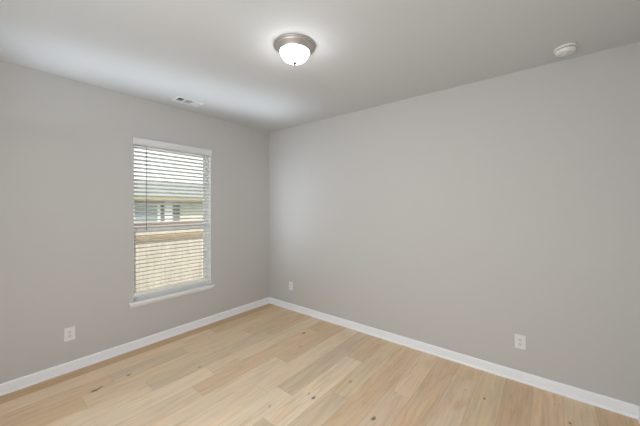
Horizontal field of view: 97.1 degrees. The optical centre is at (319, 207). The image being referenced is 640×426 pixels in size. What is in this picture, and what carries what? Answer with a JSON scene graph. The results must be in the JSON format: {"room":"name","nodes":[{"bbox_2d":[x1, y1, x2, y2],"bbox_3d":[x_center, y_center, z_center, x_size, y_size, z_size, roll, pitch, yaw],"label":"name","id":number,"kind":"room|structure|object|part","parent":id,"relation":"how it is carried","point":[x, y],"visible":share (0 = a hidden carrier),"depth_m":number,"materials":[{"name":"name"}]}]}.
{"room":"empty bedroom","nodes":[
{"label":"empty bedroom","id":0,"kind":"room"},
{"bbox_2d":[0,60,268,383],"bbox_3d":[-2.109,0.164,3.061,0.150,2.740,4.252,0,0,39],"label":"wall","id":1,"kind":"structure","parent":0,"point":[66,146],"depth_m":2.78,"materials":[{"name":"grey paint"}]},
{"bbox_2d":[64,326,74,341],"bbox_3d":[-2.341,1.182,2.644,0.008,0.122,0.078,0,0,39],"label":"electrical outlet","id":2,"kind":"object","parent":1,"relation":"attached to","point":[69,333],"visible":1,"depth_m":2.64,"materials":[{"name":"white plastic"}]},
{"bbox_2d":[0,297,268,395],"bbox_3d":[-2.044,1.488,3.008,0.018,0.093,3.952,0,0,39],"label":"baseboard","id":3,"kind":"structure","parent":1,"relation":"attached to","point":[28,380],"depth_m":2.90,"materials":[{"name":"white paint"}]},
{"bbox_2d":[133,144,210,301],"bbox_3d":[-1.789,0.131,3.451,0.134,1.777,0.906,0,0,39],"label":"window","id":4,"kind":"structure","parent":1,"relation":"in","point":[208,272],"depth_m":3.76,"materials":[{"name":"white plastic"}]},
{"bbox_3d":[-1.827,-0.225,3.482,0.020,0.985,0.862,0,0,39],"label":"sash","id":5,"kind":"part","parent":4,"relation":"part of","materials":[{"name":"white plastic"}]},
{"bbox_3d":[-1.807,0.604,3.465,0.028,0.775,0.862,0,0,39],"label":"sash","id":6,"kind":"part","parent":4,"relation":"part of","materials":[{"name":"white plastic"}]},
{"bbox_2d":[132,137,211,296],"bbox_3d":[-1.749,0.106,3.409,0.103,1.733,0.918,0,0,39],"label":"window blinds","id":7,"kind":"object","parent":4,"relation":"attached to","point":[135,140],"visible":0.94,"depth_m":3.35,"materials":[{"name":"white plastic"}]},
{"bbox_3d":[-1.963,0.118,3.178,0.057,1.637,0.002,0,0,39],"label":"ladder cord","id":8,"kind":"part","parent":7,"relation":"part of","materials":[{"name":"white fabric"}]},
{"bbox_3d":[-1.763,0.950,3.429,0.050,0.044,0.884,0,0,39],"label":"rail","id":9,"kind":"part","parent":7,"relation":"part of","materials":[{"name":"white plastic"}]},
{"bbox_2d":[129,283,214,307],"bbox_3d":[-1.755,1.050,3.416,0.130,0.062,0.982,0,0,39],"label":"window sill","id":10,"kind":"structure","parent":1,"relation":"attached to","point":[168,295],"depth_m":3.34,"materials":[{"name":"white paint"}]},
{"bbox_2d":[0,0,639,132],"bbox_3d":[-0.479,-1.266,1.760,4.321,0.120,4.252,0,0,39],"label":"ceiling","id":11,"kind":"structure","parent":0,"point":[221,55],"depth_m":2.09,"materials":[{"name":"white paint"}]},
{"bbox_2d":[171,96,203,106],"bbox_3d":[-1.499,-1.282,3.216,0.170,0.168,0.296,0,0,39],"label":"ceiling vent","id":12,"kind":"object","parent":11,"relation":"in","point":[180,99],"visible":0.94,"depth_m":3.22,"materials":[{"name":"white metal"}]},
{"bbox_2d":[274,34,314,64],"bbox_3d":[-0.188,-1.136,2.111,0.309,0.139,0.309,0,0,39],"label":"ceiling light","id":13,"kind":"object","parent":11,"relation":"attached to","point":[295,49],"visible":1,"depth_m":2.03,"materials":[{"name":"white glass"}]},
{"bbox_2d":[553,43,577,56],"bbox_3d":[1.854,-1.181,2.135,0.141,0.049,0.141,0,0,39],"label":"smoke detector","id":14,"kind":"object","parent":11,"relation":"attached to","point":[569,48],"visible":1,"depth_m":2.11,"materials":[{"name":"white plastic"}]},
{"bbox_2d":[0,303,639,425],"bbox_3d":[-0.479,1.564,1.760,4.321,0.060,4.252,0,0,39],"label":"floor","id":15,"kind":"structure","parent":0,"point":[269,364],"depth_m":2.41,"materials":[{"name":"brown wood"}]},
{"bbox_2d":[269,42,639,405],"bbox_3d":[0.859,0.164,3.316,4.171,2.740,0.150,0,0,39],"label":"wall","id":16,"kind":"structure","parent":0,"point":[466,219],"depth_m":2.64,"materials":[{"name":"grey paint"}]},
{"bbox_2d":[289,282,292,290],"bbox_3d":[-0.440,1.180,4.251,0.078,0.122,0.008,0,0,39],"label":"electrical outlet","id":17,"kind":"object","parent":16,"relation":"attached to","point":[290,283],"visible":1,"depth_m":4.24,"materials":[{"name":"white plastic"}]},
{"bbox_2d":[269,297,639,418],"bbox_3d":[0.752,1.488,3.293,4.009,0.093,0.018,0,0,39],"label":"baseboard","id":18,"kind":"structure","parent":16,"relation":"attached to","point":[608,403],"depth_m":2.64,"materials":[{"name":"white paint"}]},
{"bbox_2d":[515,334,525,349],"bbox_3d":[1.764,1.184,2.492,0.078,0.122,0.008,0,0,39],"label":"electrical outlet","id":19,"kind":"object","parent":16,"relation":"attached to","point":[520,340],"visible":1,"depth_m":2.49,"materials":[{"name":"white plastic"}]},
{"label":"outside","id":20,"kind":"structure","parent":0,"visible":0},
{"bbox_3d":[-8.774,2.809,15.963,26.367,1.850,26.000,0,0,39],"label":"ground","id":21,"kind":"structure","parent":20,"visible":0},
{"bbox_2d":[134,220,202,290],"bbox_3d":[-2.852,1.077,6.533,0.110,1.575,6.252,0,0,39],"label":"wooden fence","id":22,"kind":"object","parent":21,"relation":"on","point":[191,230],"visible":0.09,"depth_m":6.04,"materials":[{"name":"brown wood"}]},
{"bbox_3d":[-2.868,0.312,6.513,0.110,0.045,6.200,0,0,39],"label":"cap rail","id":23,"kind":"part","parent":22,"relation":"part of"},
{"bbox_3d":[-2.850,0.629,6.498,0.038,0.090,6.200,0,0,39],"label":"rail","id":24,"kind":"part","parent":22,"relation":"part of","materials":[{"name":"brown wood"}]},
{"bbox_2d":[134,181,202,221],"bbox_3d":[-8.380,0.909,15.917,8.240,4.650,12.580,0,0,39],"label":"neighbor house","id":25,"kind":"structure","parent":21,"relation":"on","point":[168,213],"depth_m":12.66,"materials":[{"name":"beige"}]},
{"bbox_3d":[-7.519,0.324,11.403,0.020,0.820,1.760,0,0,39],"label":"pane","id":26,"kind":"part","parent":25,"relation":"part of","materials":[{"name":"glass"}]},
{"bbox_2d":[173,203,179,220],"bbox_3d":[-6.465,0.324,12.698,0.050,1.020,0.300,0,0,39],"label":"shutter","id":27,"kind":"object","parent":25,"relation":"hanging from","point":[179,203],"depth_m":12.69,"materials":[{"name":"paint"}]}
]}

